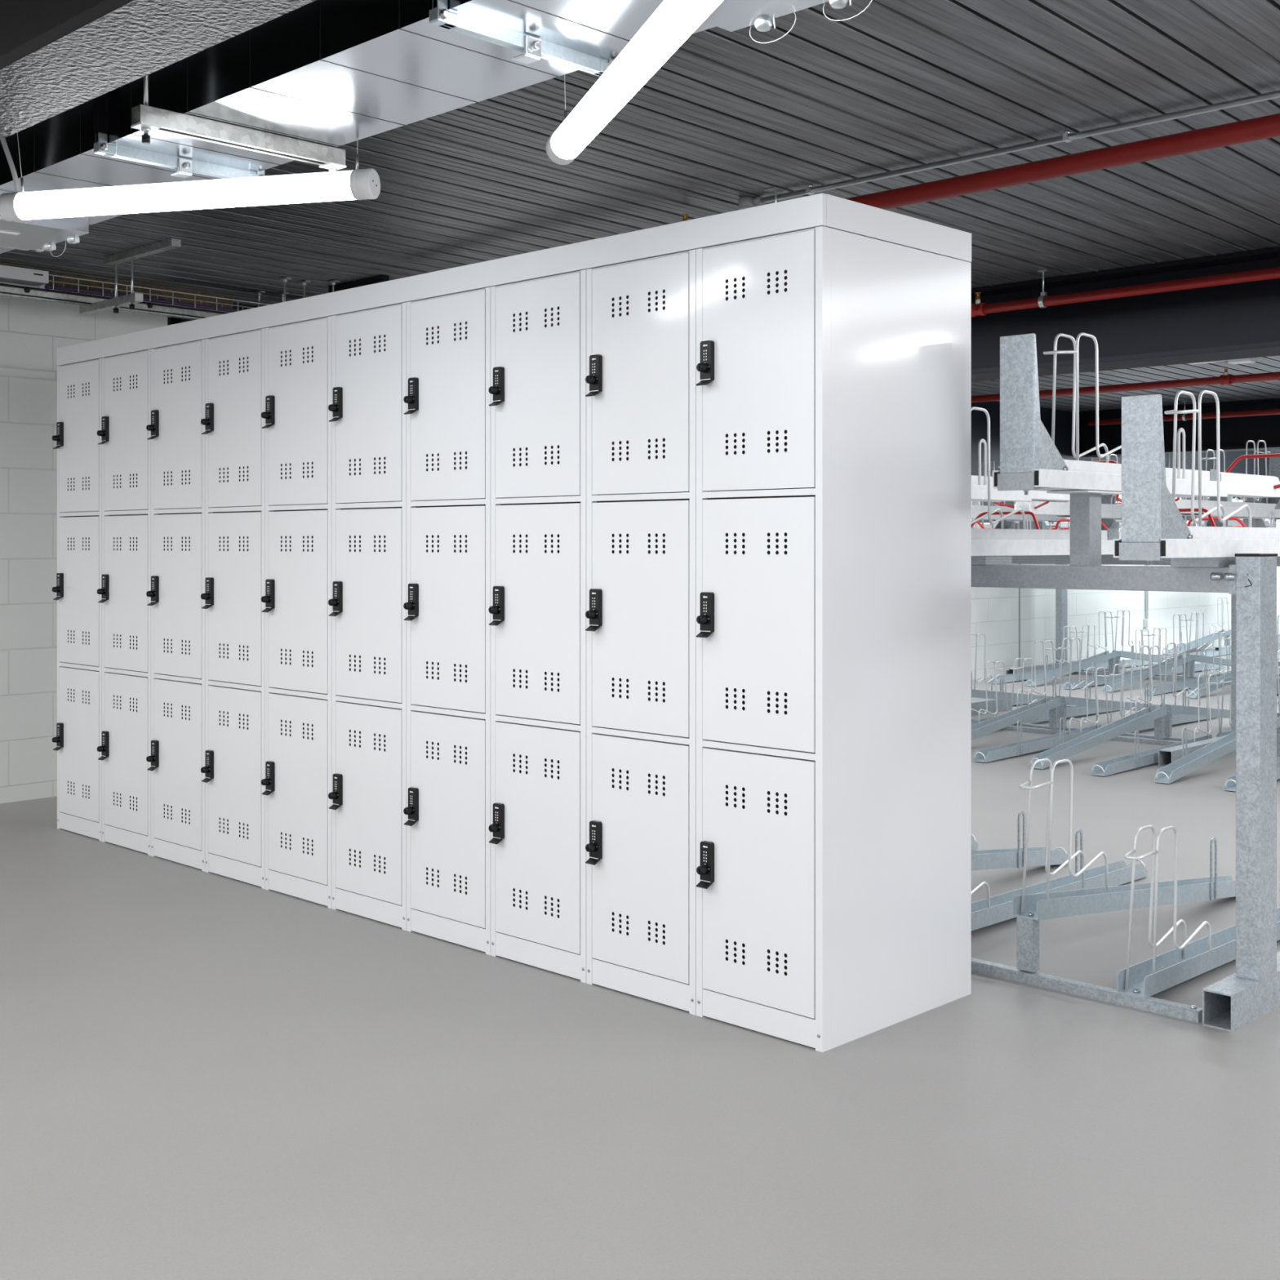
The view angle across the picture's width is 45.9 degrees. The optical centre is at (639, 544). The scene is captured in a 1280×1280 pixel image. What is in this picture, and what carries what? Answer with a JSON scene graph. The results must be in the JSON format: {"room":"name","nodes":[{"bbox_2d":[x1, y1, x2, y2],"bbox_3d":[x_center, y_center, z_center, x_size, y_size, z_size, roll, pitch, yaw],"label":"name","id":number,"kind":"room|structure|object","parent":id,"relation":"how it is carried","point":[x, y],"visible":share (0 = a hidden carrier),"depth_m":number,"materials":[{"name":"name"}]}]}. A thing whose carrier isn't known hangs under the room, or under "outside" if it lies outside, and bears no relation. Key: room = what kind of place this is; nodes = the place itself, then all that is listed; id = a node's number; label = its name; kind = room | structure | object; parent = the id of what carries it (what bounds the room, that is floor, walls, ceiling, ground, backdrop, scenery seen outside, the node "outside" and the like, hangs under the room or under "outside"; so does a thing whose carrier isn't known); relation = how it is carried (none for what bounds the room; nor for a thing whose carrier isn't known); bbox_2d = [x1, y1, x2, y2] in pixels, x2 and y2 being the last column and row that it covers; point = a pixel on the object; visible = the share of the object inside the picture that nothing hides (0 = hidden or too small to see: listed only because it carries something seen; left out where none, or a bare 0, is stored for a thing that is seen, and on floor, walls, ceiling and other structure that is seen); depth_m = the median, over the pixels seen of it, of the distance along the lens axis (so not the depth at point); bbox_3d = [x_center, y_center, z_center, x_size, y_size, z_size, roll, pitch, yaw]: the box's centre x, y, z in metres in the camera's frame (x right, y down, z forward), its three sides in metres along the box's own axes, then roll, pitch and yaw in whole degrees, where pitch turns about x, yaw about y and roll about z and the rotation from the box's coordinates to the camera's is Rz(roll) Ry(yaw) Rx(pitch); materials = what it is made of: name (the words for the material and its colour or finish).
{"room":"bicycle storage room","nodes":[
{"label":"bicycle storage room","id":0,"kind":"room"},
{"bbox_2d":[0,281,167,803],"bbox_3d":[-4.971,-0.014,4.307,0.200,2.275,7.894,0,0,43],"label":"wall","id":1,"kind":"structure","parent":0,"point":[32,332],"depth_m":6.65,"materials":[{"name":"paint"}]},
{"bbox_2d":[0,368,57,380],"bbox_3d":[-4.896,-0.746,4.234,0.040,0.030,7.889,0,0,43],"label":"trim","id":2,"kind":"structure","parent":1,"relation":"attached to","point":[3,371],"depth_m":6.62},
{"bbox_2d":[0,264,232,308],"bbox_3d":[-4.826,-1.199,4.421,0.100,0.095,8.256,0,0,43],"label":"trim","id":3,"kind":"structure","parent":1,"relation":"attached to","point":[51,277],"depth_m":7.06,"materials":[{"name":"metal"}]},
{"bbox_2d":[167,302,266,325],"bbox_3d":[-1.876,-0.046,7.784,0.150,2.340,1.415,0,0,44],"label":"ceiling beam","id":4,"kind":"structure","parent":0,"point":[171,321],"depth_m":7.39,"materials":[{"name":"black"}]},
{"bbox_2d":[0,648,1279,1279],"bbox_3d":[9.838,1.174,11.605,16.000,0.100,39.000,0,0,44],"label":"floor","id":5,"kind":"structure","parent":0,"point":[204,1075],"depth_m":3.03,"materials":[{"name":"concrete"}]},
{"bbox_2d":[52,358,102,841],"bbox_3d":[-1.972,0.210,6.053,0.379,1.827,0.645,0,0,44],"label":"locker","id":6,"kind":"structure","parent":5,"relation":"on","point":[77,739],"depth_m":5.84,"materials":[{"name":"white"}]},
{"bbox_2d":[97,349,151,855],"bbox_3d":[-1.701,0.210,5.789,0.379,1.827,0.645,0,0,44],"label":"locker","id":7,"kind":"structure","parent":5,"relation":"on","point":[125,748],"depth_m":5.58,"materials":[{"name":"white"}]},
{"bbox_2d":[146,339,204,871],"bbox_3d":[-1.430,0.210,5.526,0.379,1.827,0.645,0,0,44],"label":"locker","id":8,"kind":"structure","parent":5,"relation":"on","point":[177,757],"depth_m":5.31,"materials":[{"name":"white"}]},
{"bbox_2d":[200,328,265,888],"bbox_3d":[-1.159,0.210,5.262,0.379,1.827,0.645,0,0,44],"label":"locker","id":9,"kind":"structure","parent":5,"relation":"on","point":[234,768],"depth_m":5.04,"materials":[{"name":"white"}]},
{"bbox_2d":[261,315,331,908],"bbox_3d":[-0.888,0.210,4.998,0.379,1.827,0.645,0,0,44],"label":"locker","id":10,"kind":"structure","parent":5,"relation":"on","point":[297,782],"depth_m":4.78,"materials":[{"name":"white"}]},
{"bbox_2d":[328,302,406,930],"bbox_3d":[-0.617,0.210,4.735,0.379,1.827,0.645,0,0,44],"label":"locker","id":11,"kind":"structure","parent":5,"relation":"on","point":[367,407],"depth_m":4.52,"materials":[{"name":"white"}]},
{"bbox_2d":[403,286,490,955],"bbox_3d":[-0.346,0.210,4.471,0.379,1.827,0.645,0,0,44],"label":"locker","id":12,"kind":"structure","parent":5,"relation":"on","point":[447,399],"depth_m":4.26,"materials":[{"name":"white"}]},
{"bbox_2d":[488,269,586,982],"bbox_3d":[-0.075,0.210,4.208,0.379,1.827,0.645,0,0,44],"label":"locker","id":13,"kind":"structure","parent":5,"relation":"on","point":[537,828],"depth_m":4.00,"materials":[{"name":"white"}]},
{"bbox_2d":[584,248,696,1015],"bbox_3d":[0.196,0.210,3.944,0.379,1.827,0.645,0,0,44],"label":"locker","id":14,"kind":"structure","parent":5,"relation":"on","point":[641,378],"depth_m":3.73,"materials":[{"name":"white"}]},
{"bbox_2d":[695,226,971,1052],"bbox_3d":[0.467,0.210,3.680,0.379,1.827,0.645,0,0,44],"label":"locker","id":15,"kind":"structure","parent":5,"relation":"on","point":[833,636],"depth_m":3.50,"materials":[{"name":"white"}]},
{"bbox_2d":[57,193,971,365],"bbox_3d":[-0.739,-0.741,4.879,3.781,0.071,0.609,0,0,44],"label":"fascia","id":16,"kind":"object","parent":15,"relation":"on","point":[808,212],"visible":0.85,"depth_m":3.90,"materials":[{"name":"white"}]},
{"bbox_2d":[971,660,1008,725],"bbox_3d":[1.756,0.912,8.723,0.077,0.415,1.383,0,0,44],"label":"bike rack","id":17,"kind":"object","parent":5,"relation":"on","point":[975,722],"visible":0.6,"depth_m":9.09,"materials":[{"name":"silver metal"}]},
{"bbox_2d":[971,633,1056,702],"bbox_3d":[2.526,0.842,9.988,0.077,0.554,1.383,0,0,44],"label":"bike rack","id":18,"kind":"object","parent":5,"relation":"on","point":[975,693],"visible":0.62,"depth_m":9.71,"materials":[{"name":"silver metal"}]},
{"bbox_2d":[971,640,1060,740],"bbox_3d":[1.985,0.842,8.500,0.077,0.554,1.383,0,0,44],"label":"bike rack","id":19,"kind":"object","parent":5,"relation":"on","point":[996,723],"visible":0.75,"depth_m":8.76,"materials":[{"name":"silver metal"}]},
{"bbox_2d":[971,810,1068,871],"bbox_3d":[1.002,0.842,4.829,0.077,0.554,1.383,0,0,44],"label":"bike rack","id":20,"kind":"object","parent":5,"relation":"on","point":[981,860],"visible":0.15,"depth_m":5.05,"materials":[{"name":"silver metal"}]},
{"bbox_2d":[989,626,1081,684],"bbox_3d":[3.318,0.912,12.630,0.077,0.415,1.383,0,0,44],"label":"bike rack","id":21,"kind":"object","parent":5,"relation":"on","point":[1018,676],"visible":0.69,"depth_m":12.48,"materials":[{"name":"silver metal"}]},
{"bbox_2d":[973,666,1110,762],"bbox_3d":[2.225,0.912,8.266,0.077,0.415,1.383,0,0,44],"label":"bike rack","id":22,"kind":"object","parent":5,"relation":"on","point":[986,755],"visible":0.94,"depth_m":8.17,"materials":[{"name":"silver metal"}]},
{"bbox_2d":[971,829,1147,930],"bbox_3d":[1.204,0.912,4.632,0.077,0.415,1.383,0,0,44],"label":"bike rack","id":23,"kind":"object","parent":5,"relation":"on","point":[992,910],"visible":0.32,"depth_m":4.74,"materials":[{"name":"silver metal"}]},
{"bbox_2d":[1009,657,1123,724],"bbox_3d":[2.759,0.912,9.761,0.077,0.415,1.383,0,0,44],"label":"bike rack","id":24,"kind":"object","parent":5,"relation":"on","point":[1073,711],"visible":0.54,"depth_m":9.48,"materials":[{"name":"silver metal"}]},
{"bbox_2d":[1025,610,1116,686],"bbox_3d":[3.548,0.842,12.408,0.077,0.554,1.383,0,0,44],"label":"bike rack","id":25,"kind":"object","parent":5,"relation":"on","point":[1087,662],"visible":1,"depth_m":12.57,"materials":[{"name":"silver metal"}]},
{"bbox_2d":[971,957,1202,1022],"bbox_3d":[-0.147,1.108,4.996,4.105,0.032,0.038,0,0,44],"label":"rail","id":26,"kind":"object","parent":5,"relation":"on","point":[1191,1013],"visible":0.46,"depth_m":3.75,"materials":[{"name":"metal"}]},
{"bbox_2d":[1029,645,1166,768],"bbox_3d":[2.455,0.842,8.043,0.077,0.554,1.383,0,0,44],"label":"bike rack","id":27,"kind":"object","parent":5,"relation":"on","point":[1065,750],"visible":0.99,"depth_m":8.13,"materials":[{"name":"silver metal"}]},
{"bbox_2d":[1054,637,1159,727],"bbox_3d":[2.995,0.842,9.531,0.077,0.554,1.383,0,0,44],"label":"bike rack","id":28,"kind":"object","parent":5,"relation":"on","point":[1064,700],"visible":0.8,"depth_m":9.16,"materials":[{"name":"silver metal"}]},
{"bbox_2d":[1063,628,1151,688],"bbox_3d":[3.788,0.912,12.174,0.077,0.415,1.383,0,0,44],"label":"bike rack","id":29,"kind":"object","parent":5,"relation":"on","point":[1100,680],"visible":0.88,"depth_m":12.09,"materials":[{"name":"silver metal"}]},
{"bbox_2d":[1079,624,1156,670],"bbox_3d":[4.321,0.912,13.668,0.077,0.415,1.383,0,0,44],"label":"bike rack","id":30,"kind":"object","parent":5,"relation":"on","point":[1105,664],"visible":0.46,"depth_m":13.39,"materials":[{"name":"silver metal"}]},
{"bbox_2d":[1012,758,1235,972],"bbox_3d":[1.471,0.842,4.372,0.077,0.554,1.383,0,0,44],"label":"bike rack","id":31,"kind":"object","parent":5,"relation":"on","point":[1028,909],"visible":0.96,"depth_m":4.02,"materials":[{"name":"silver metal"}]},
{"bbox_2d":[971,553,1279,1031],"bbox_3d":[0.399,0.573,5.351,3.993,1.101,1.330,0,0,44],"label":"frame","id":32,"kind":"object","parent":5,"relation":"on","point":[1242,997],"visible":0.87,"depth_m":3.62,"materials":[{"name":"metal"}]},
{"bbox_2d":[971,511,1039,528],"bbox_3d":[0.785,-0.159,4.940,0.308,0.428,1.592,0,0,44],"label":"bike rack","id":33,"kind":"object","parent":32,"relation":"on","point":[1006,513],"visible":0.06,"depth_m":5.47,"materials":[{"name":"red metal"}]},
{"bbox_2d":[971,439,1118,502],"bbox_3d":[1.014,-0.244,4.717,0.308,0.598,1.592,0,0,44],"label":"bike rack","id":34,"kind":"object","parent":32,"relation":"on","point":[979,483],"visible":0.12,"depth_m":4.74,"materials":[{"name":"silver metal"}]},
{"bbox_2d":[971,406,1216,564],"bbox_3d":[1.244,-0.159,4.494,0.308,0.428,1.592,0,0,44],"label":"bike rack","id":35,"kind":"object","parent":32,"relation":"on","point":[988,546],"visible":0.27,"depth_m":4.21,"materials":[{"name":"silver metal"}]},
{"bbox_2d":[992,332,1279,565],"bbox_3d":[1.473,-0.244,4.271,0.308,0.598,1.592,0,0,44],"label":"bike rack","id":36,"kind":"object","parent":32,"relation":"on","point":[1030,460],"visible":0.91,"depth_m":3.85,"materials":[{"name":"silver metal"}]},
{"bbox_2d":[1113,390,1279,567],"bbox_3d":[1.703,-0.159,4.048,0.308,0.428,1.592,0,0,44],"label":"bike rack","id":37,"kind":"object","parent":32,"relation":"on","point":[1153,528],"visible":1,"depth_m":3.50,"materials":[{"name":"silver metal"}]},
{"bbox_2d":[971,554,1279,767],"bbox_3d":[3.465,0.573,8.067,6.200,1.101,1.800,0,0,44],"label":"frame","id":38,"kind":"object","parent":5,"relation":"on","point":[1166,756],"visible":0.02,"depth_m":8.23,"materials":[{"name":"metal"}]},
{"bbox_2d":[972,501,1014,528],"bbox_3d":[1.696,-0.159,8.665,0.308,0.428,1.592,0,0,44],"label":"bike rack","id":39,"kind":"object","parent":38,"relation":"on","point":[1007,525],"visible":0.02,"depth_m":9.22,"materials":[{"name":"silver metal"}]},
{"bbox_2d":[971,457,1066,528],"bbox_3d":[1.929,-0.244,8.439,0.308,0.598,1.592,0,0,44],"label":"bike rack","id":40,"kind":"object","parent":38,"relation":"on","point":[977,509],"visible":0.13,"depth_m":8.54,"materials":[{"name":"silver metal"}]},
{"bbox_2d":[972,494,1115,530],"bbox_3d":[2.166,-0.159,8.208,0.308,0.428,1.592,0,0,44],"label":"bike rack","id":41,"kind":"object","parent":38,"relation":"on","point":[1105,499],"visible":0.15,"depth_m":8.76,"materials":[{"name":"silver metal"}]},
{"bbox_2d":[977,461,1120,528],"bbox_3d":[2.700,-0.244,9.934,0.308,0.598,1.592,0,0,44],"label":"bike rack","id":42,"kind":"object","parent":38,"relation":"on","point":[992,463],"visible":0.07,"depth_m":9.39,"materials":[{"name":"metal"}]},
{"bbox_2d":[993,453,1169,519],"bbox_3d":[2.398,-0.244,7.982,0.308,0.598,1.592,0,0,44],"label":"bike rack","id":43,"kind":"object","parent":38,"relation":"on","point":[1060,509],"visible":0.23,"depth_m":7.63,"materials":[{"name":"silver metal"}]},
{"bbox_2d":[1053,496,1227,530],"bbox_3d":[2.635,-0.159,7.752,0.308,0.428,1.592,0,0,44],"label":"bike rack","id":44,"kind":"object","parent":38,"relation":"on","point":[1218,523],"visible":0.03,"depth_m":8.28,"materials":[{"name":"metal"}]},
{"bbox_2d":[1115,440,1279,527],"bbox_3d":[2.868,-0.244,7.525,0.308,0.598,1.592,0,0,44],"label":"bike rack","id":45,"kind":"object","parent":38,"relation":"on","point":[1262,510],"visible":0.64,"depth_m":7.80,"materials":[{"name":"silver metal"}]},
{"bbox_2d":[1186,511,1274,528],"bbox_3d":[3.104,-0.159,7.295,0.308,0.428,1.592,0,0,44],"label":"bike rack","id":46,"kind":"object","parent":38,"relation":"on","point":[1238,520],"visible":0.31,"depth_m":6.75,"materials":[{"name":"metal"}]},
{"bbox_2d":[1182,448,1279,521],"bbox_3d":[3.639,-0.244,9.021,0.308,0.598,1.592,0,0,44],"label":"bike rack","id":47,"kind":"object","parent":38,"relation":"on","point":[1188,455],"visible":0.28,"depth_m":8.48,"materials":[{"name":"silver metal"}]},
{"bbox_2d":[971,718,1279,751],"bbox_3d":[3.592,1.108,8.055,6.800,0.032,0.038,0,0,44],"label":"rail","id":48,"kind":"object","parent":5,"relation":"on","point":[1028,725],"visible":0.02,"depth_m":8.79,"materials":[{"name":"metal"}]},
{"bbox_2d":[1000,725,1279,756],"bbox_3d":[3.481,1.108,7.940,6.800,0.032,0.038,0,0,44],"label":"rail","id":49,"kind":"object","parent":5,"relation":"on","point":[1120,738],"visible":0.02,"depth_m":8.64,"materials":[{"name":"metal"}]},
{"bbox_2d":[1005,564,1279,684],"bbox_3d":[5.686,0.573,11.355,5.602,1.101,1.750,0,0,44],"label":"frame","id":50,"kind":"object","parent":5,"relation":"on","point":[1061,595],"visible":0.15,"depth_m":13.23,"materials":[{"name":"metal"}]},
{"bbox_2d":[1102,613,1191,692],"bbox_3d":[4.017,0.842,11.951,0.077,0.554,1.383,0,0,44],"label":"bike rack","id":51,"kind":"object","parent":5,"relation":"on","point":[1155,668],"visible":0.95,"depth_m":12.08,"materials":[{"name":"silver metal"}]},
{"bbox_2d":[1111,609,1182,671],"bbox_3d":[4.558,0.842,13.438,0.077,0.554,1.383,0,0,44],"label":"bike rack","id":52,"kind":"object","parent":5,"relation":"on","point":[1123,654],"visible":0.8,"depth_m":13.06,"materials":[{"name":"silver metal"}]},
{"bbox_2d":[1071,671,1231,684],"bbox_3d":[5.799,1.108,11.112,6.100,0.032,0.038,0,0,44],"label":"rail","id":53,"kind":"object","parent":5,"relation":"on","point":[1083,673],"visible":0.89,"depth_m":12.58,"materials":[{"name":"metal"}]},
{"bbox_2d":[1090,673,1223,776],"bbox_3d":[2.695,0.912,7.810,0.077,0.415,1.383,0,0,44],"label":"bike rack","id":54,"kind":"object","parent":5,"relation":"on","point":[1138,759],"visible":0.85,"depth_m":7.62,"materials":[{"name":"silver metal"}]},
{"bbox_2d":[1106,663,1215,731],"bbox_3d":[3.228,0.912,9.305,0.077,0.415,1.383,0,0,44],"label":"bike rack","id":55,"kind":"object","parent":5,"relation":"on","point":[1175,718],"visible":0.56,"depth_m":9.01,"materials":[{"name":"silver metal"}]},
{"bbox_2d":[1146,631,1228,695],"bbox_3d":[4.257,0.912,11.717,0.077,0.415,1.383,0,0,44],"label":"bike rack","id":56,"kind":"object","parent":5,"relation":"on","point":[1190,683],"visible":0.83,"depth_m":11.70,"materials":[{"name":"silver metal"}]},
{"bbox_2d":[1151,626,1226,675],"bbox_3d":[4.790,0.912,13.212,0.077,0.415,1.383,0,0,44],"label":"bike rack","id":57,"kind":"object","parent":5,"relation":"on","point":[1197,667],"visible":0.58,"depth_m":13.01,"materials":[{"name":"silver metal"}]},
{"bbox_2d":[1159,642,1229,737],"bbox_3d":[3.465,0.842,9.074,0.077,0.554,1.383,0,0,44],"label":"bike rack","id":58,"kind":"object","parent":5,"relation":"on","point":[1171,708],"visible":0.7,"depth_m":8.69,"materials":[{"name":"silver metal"}]},
{"bbox_2d":[1116,825,1279,998],"bbox_3d":[1.674,0.912,4.176,0.077,0.415,1.383,0,0,44],"label":"bike rack","id":59,"kind":"object","parent":5,"relation":"on","point":[1145,979],"visible":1,"depth_m":3.81,"materials":[{"name":"silver metal"}]},
{"bbox_2d":[1167,597,1231,656],"bbox_3d":[5.794,0.842,15.663,0.077,0.554,1.383,0,0,44],"label":"bike rack","id":60,"kind":"object","parent":5,"relation":"on","point":[1208,638],"visible":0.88,"depth_m":15.88,"materials":[{"name":"silver metal"}]},
{"bbox_2d":[1186,612,1231,676],"bbox_3d":[5.027,0.842,12.982,0.077,0.554,1.383,0,0,44],"label":"bike rack","id":61,"kind":"object","parent":5,"relation":"on","point":[1197,658],"visible":0.74,"depth_m":12.60,"materials":[{"name":"silver metal"}]},
{"bbox_2d":[1186,663,1231,698],"bbox_3d":[4.487,0.842,11.494,0.077,0.554,1.383,0,0,44],"label":"bike rack","id":62,"kind":"object","parent":5,"relation":"on","point":[1228,676],"visible":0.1,"depth_m":11.22,"materials":[{"name":"silver metal"}]},
{"bbox_2d":[1154,653,1279,783],"bbox_3d":[2.924,0.842,7.587,0.077,0.554,1.383,0,0,44],"label":"bike rack","id":63,"kind":"object","parent":5,"relation":"on","point":[1188,763],"visible":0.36,"depth_m":7.37,"materials":[{"name":"silver metal"}]},
{"bbox_2d":[1216,670,1231,737],"bbox_3d":[3.698,0.912,8.848,0.077,0.415,1.383,0,0,44],"label":"bike rack","id":64,"kind":"object","parent":5,"relation":"on","point":[1225,733],"visible":0.27,"depth_m":8.41,"materials":[{"name":"silver metal"}]},
{"bbox_2d":[1223,761,1279,791],"bbox_3d":[3.164,0.912,7.353,0.077,0.415,1.383,0,0,44],"label":"bike rack","id":65,"kind":"object","parent":5,"relation":"on","point":[1230,783],"visible":0.24,"depth_m":6.94,"materials":[{"name":"silver metal"}]},
{"bbox_2d":[0,0,1279,411],"bbox_3d":[8.761,-1.231,11.974,21.323,0.040,40.000,0,0,41],"label":"ceiling","id":66,"kind":"structure","parent":0,"point":[728,117],"depth_m":4.73,"materials":[{"name":"metal"}]},
{"bbox_2d":[79,238,181,314],"bbox_3d":[-2.138,-1.096,6.309,0.820,0.240,0.046,0,0,44],"label":"hanger","id":67,"kind":"object","parent":66,"relation":"hanging from","point":[129,300],"visible":1,"depth_m":6.29,"materials":[{"name":"metal"}]},
{"bbox_2d":[0,274,269,319],"bbox_3d":[-2.582,-1.083,6.389,0.178,0.116,6.207,0,0,43],"label":"cable tray","id":68,"kind":"object","parent":67,"relation":"on","point":[27,291],"visible":0.38,"depth_m":6.65,"materials":[{"name":"silver metal"}]},
{"bbox_2d":[0,264,48,286],"bbox_3d":[-3.595,-1.123,5.246,0.112,0.050,3.154,0,0,43],"label":"trunking","id":69,"kind":"object","parent":68,"relation":"on","point":[10,274],"visible":1,"depth_m":6.30,"materials":[{"name":"white metal"}]},
{"bbox_2d":[0,291,206,318],"bbox_3d":[-2.527,-1.036,6.335,0.006,0.006,6.203,0,0,43],"label":"cable","id":70,"kind":"object","parent":68,"relation":"attached to","point":[0,291],"visible":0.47,"depth_m":6.48,"materials":[{"name":"black plastic"}]},
{"bbox_2d":[0,283,228,314],"bbox_3d":[-2.526,-1.068,6.334,0.010,0.010,6.203,0,0,43],"label":"cable","id":71,"kind":"object","parent":68,"relation":"attached to","point":[1,284],"visible":0.47,"depth_m":6.52,"materials":[{"name":"black plastic"}]},
{"bbox_2d":[44,284,240,312],"bbox_3d":[-1.485,-1.090,7.522,0.020,0.020,3.046,0,0,43],"label":"cable","id":72,"kind":"object","parent":68,"relation":"in","point":[46,286],"visible":0.35,"depth_m":6.75,"materials":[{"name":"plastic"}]},
{"bbox_2d":[0,0,315,139],"bbox_3d":[0.075,-1.010,1.571,16.000,0.408,0.190,0,0,44],"label":"ceiling beam","id":73,"kind":"structure","parent":66,"relation":"attached to","point":[57,56],"depth_m":2.50,"materials":[{"name":"grey concrete"}]},
{"bbox_2d":[0,133,380,221],"bbox_3d":[-1.080,-0.996,3.508,1.007,0.447,0.067,0,0,14],"label":"tube light","id":74,"kind":"object","parent":66,"relation":"hanging from","point":[362,184],"visible":0.98,"depth_m":3.47,"materials":[{"name":"white"}]},
{"bbox_2d":[13,169,355,220],"bbox_3d":[-1.055,-0.806,3.502,0.865,0.065,0.065,0,0,14],"label":"diffuser","id":75,"kind":"object","parent":74,"relation":"attached to","point":[329,186],"depth_m":3.47,"materials":[{"name":"white"}]},
{"bbox_2d":[130,74,346,171],"bbox_3d":[-0.853,-1.028,3.257,0.044,0.416,0.497,0,0,44],"label":"strut","id":76,"kind":"object","parent":66,"relation":"hanging from","point":[146,118],"visible":0.73,"depth_m":3.22,"materials":[{"name":"metal"}]},
{"bbox_2d":[0,0,715,253],"bbox_3d":[0.545,-1.021,1.947,9.850,0.332,0.422,0,0,44],"label":"air duct","id":77,"kind":"object","parent":76,"relation":"on","point":[334,73],"visible":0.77,"depth_m":2.97,"materials":[{"name":"grey"}]},
{"bbox_2d":[0,214,88,257],"bbox_3d":[-1.702,-0.850,4.121,0.340,0.083,0.297,0,0,44],"label":"box","id":78,"kind":"object","parent":77,"relation":"attached to","point":[29,234],"visible":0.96,"depth_m":4.09,"materials":[{"name":"silver metal"}]},
{"bbox_2d":[646,0,872,43],"bbox_3d":[0.351,-0.871,2.187,0.862,0.044,0.368,0,0,44],"label":"box","id":79,"kind":"object","parent":77,"relation":"attached to","point":[731,15],"visible":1,"depth_m":2.50,"materials":[{"name":"silver metal"}]},
{"bbox_2d":[328,275,389,293],"bbox_3d":[-1.301,-1.146,6.984,0.420,0.139,0.040,0,0,44],"label":"channel","id":80,"kind":"object","parent":66,"relation":"attached to","point":[380,278],"visible":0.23,"depth_m":6.94,"materials":[{"name":"metal"}]},
{"bbox_2d":[545,0,723,164],"bbox_3d":[0.024,-0.996,2.437,0.067,0.447,1.352,0,0,-16],"label":"tube light","id":81,"kind":"object","parent":66,"relation":"hanging from","point":[673,21],"visible":0.99,"depth_m":2.52,"materials":[{"name":"white"}]},
{"bbox_2d":[738,90,1279,209],"bbox_3d":[2.839,-1.203,2.928,6.929,0.045,0.067,0,0,44],"label":"pipe","id":82,"kind":"object","parent":66,"relation":"attached to","point":[744,202],"visible":0.94,"depth_m":4.56,"materials":[{"name":"silver metal"}]},
{"bbox_2d":[1037,270,1048,307],"bbox_3d":[1.791,-1.139,6.729,0.040,0.174,0.042,0,0,44],"label":"hanger","id":83,"kind":"object","parent":66,"relation":"hanging from","point":[1043,294],"visible":1,"depth_m":6.73,"materials":[{"name":"silver metal"}]},
{"bbox_2d":[971,266,1279,316],"bbox_3d":[4.121,-1.104,4.471,7.245,0.109,0.061,0,0,44],"label":"pipe","id":84,"kind":"object","parent":83,"relation":"hanging from","point":[979,308],"visible":0.89,"depth_m":6.43,"materials":[{"name":"metal"}]},
{"bbox_2d":[971,246,1279,382],"bbox_3d":[3.708,-1.010,5.305,16.000,0.408,0.300,0,0,44],"label":"ceiling beam","id":85,"kind":"structure","parent":66,"relation":"attached to","point":[1236,321],"depth_m":6.70,"materials":[{"name":"metal"}]},
{"bbox_2d":[971,367,1279,402],"bbox_3d":[5.586,-1.131,8.598,8.900,0.119,0.072,0,0,44],"label":"pipe","id":86,"kind":"object","parent":66,"relation":"hanging from","point":[1222,380],"visible":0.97,"depth_m":10.50,"materials":[{"name":"metal"}]},
{"bbox_2d":[1075,398,1279,457],"bbox_3d":[8.234,-1.010,9.957,16.000,0.408,0.300,0,0,44],"label":"ceiling beam","id":87,"kind":"structure","parent":66,"relation":"attached to","point":[1234,432],"depth_m":13.11,"materials":[{"name":"metal"}]},
{"bbox_2d":[1182,401,1186,420],"bbox_3d":[4.638,-1.140,12.887,0.040,0.174,0.044,0,0,44],"label":"hanger","id":88,"kind":"object","parent":66,"relation":"hanging from","point":[1183,415],"visible":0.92,"depth_m":12.88,"materials":[{"name":"silver metal"}]},
{"bbox_2d":[1088,408,1279,426],"bbox_3d":[7.238,-1.081,10.368,9.000,0.048,0.048,0,0,44],"label":"pipe","id":89,"kind":"object","parent":88,"relation":"hanging from","point":[1269,411],"visible":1,"depth_m":12.70,"materials":[{"name":"metal"}]},
{"bbox_2d":[1188,357,1256,364],"bbox_3d":[3.819,-1.199,9.955,0.435,0.036,0.100,0,0,44],"label":"recessed light","id":90,"kind":"object","parent":66,"relation":"in","point":[1251,360],"visible":0.64,"depth_m":9.85,"materials":[{"name":"white plastic"}]},
{"bbox_2d":[971,400,1279,679],"bbox_3d":[8.707,-0.046,19.194,0.204,2.340,29.718,0,0,43],"label":"wall","id":91,"kind":"structure","parent":0,"point":[994,611],"depth_m":13.89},
{"bbox_2d":[1142,564,1151,627],"bbox_3d":[5.041,0.174,15.017,0.055,1.300,0.090,0,0,44],"label":"junction box","id":92,"kind":"object","parent":91,"relation":"attached to","point":[1147,622],"visible":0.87,"depth_m":15.01,"materials":[{"name":"white plastic"}]},
{"bbox_3d":[3.211,-1.150,2.501,0.040,0.153,0.052,0,0,44],"label":"hanger","id":93,"kind":"object","parent":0,"visible":0},
{"bbox_2d":[681,113,1279,221],"bbox_3d":[2.142,-1.131,3.553,8.800,0.126,0.080,0,0,44],"label":"pipe","id":94,"kind":"object","parent":93,"relation":"hanging from","point":[1268,126],"visible":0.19,"depth_m":4.36,"materials":[{"name":"metal"}]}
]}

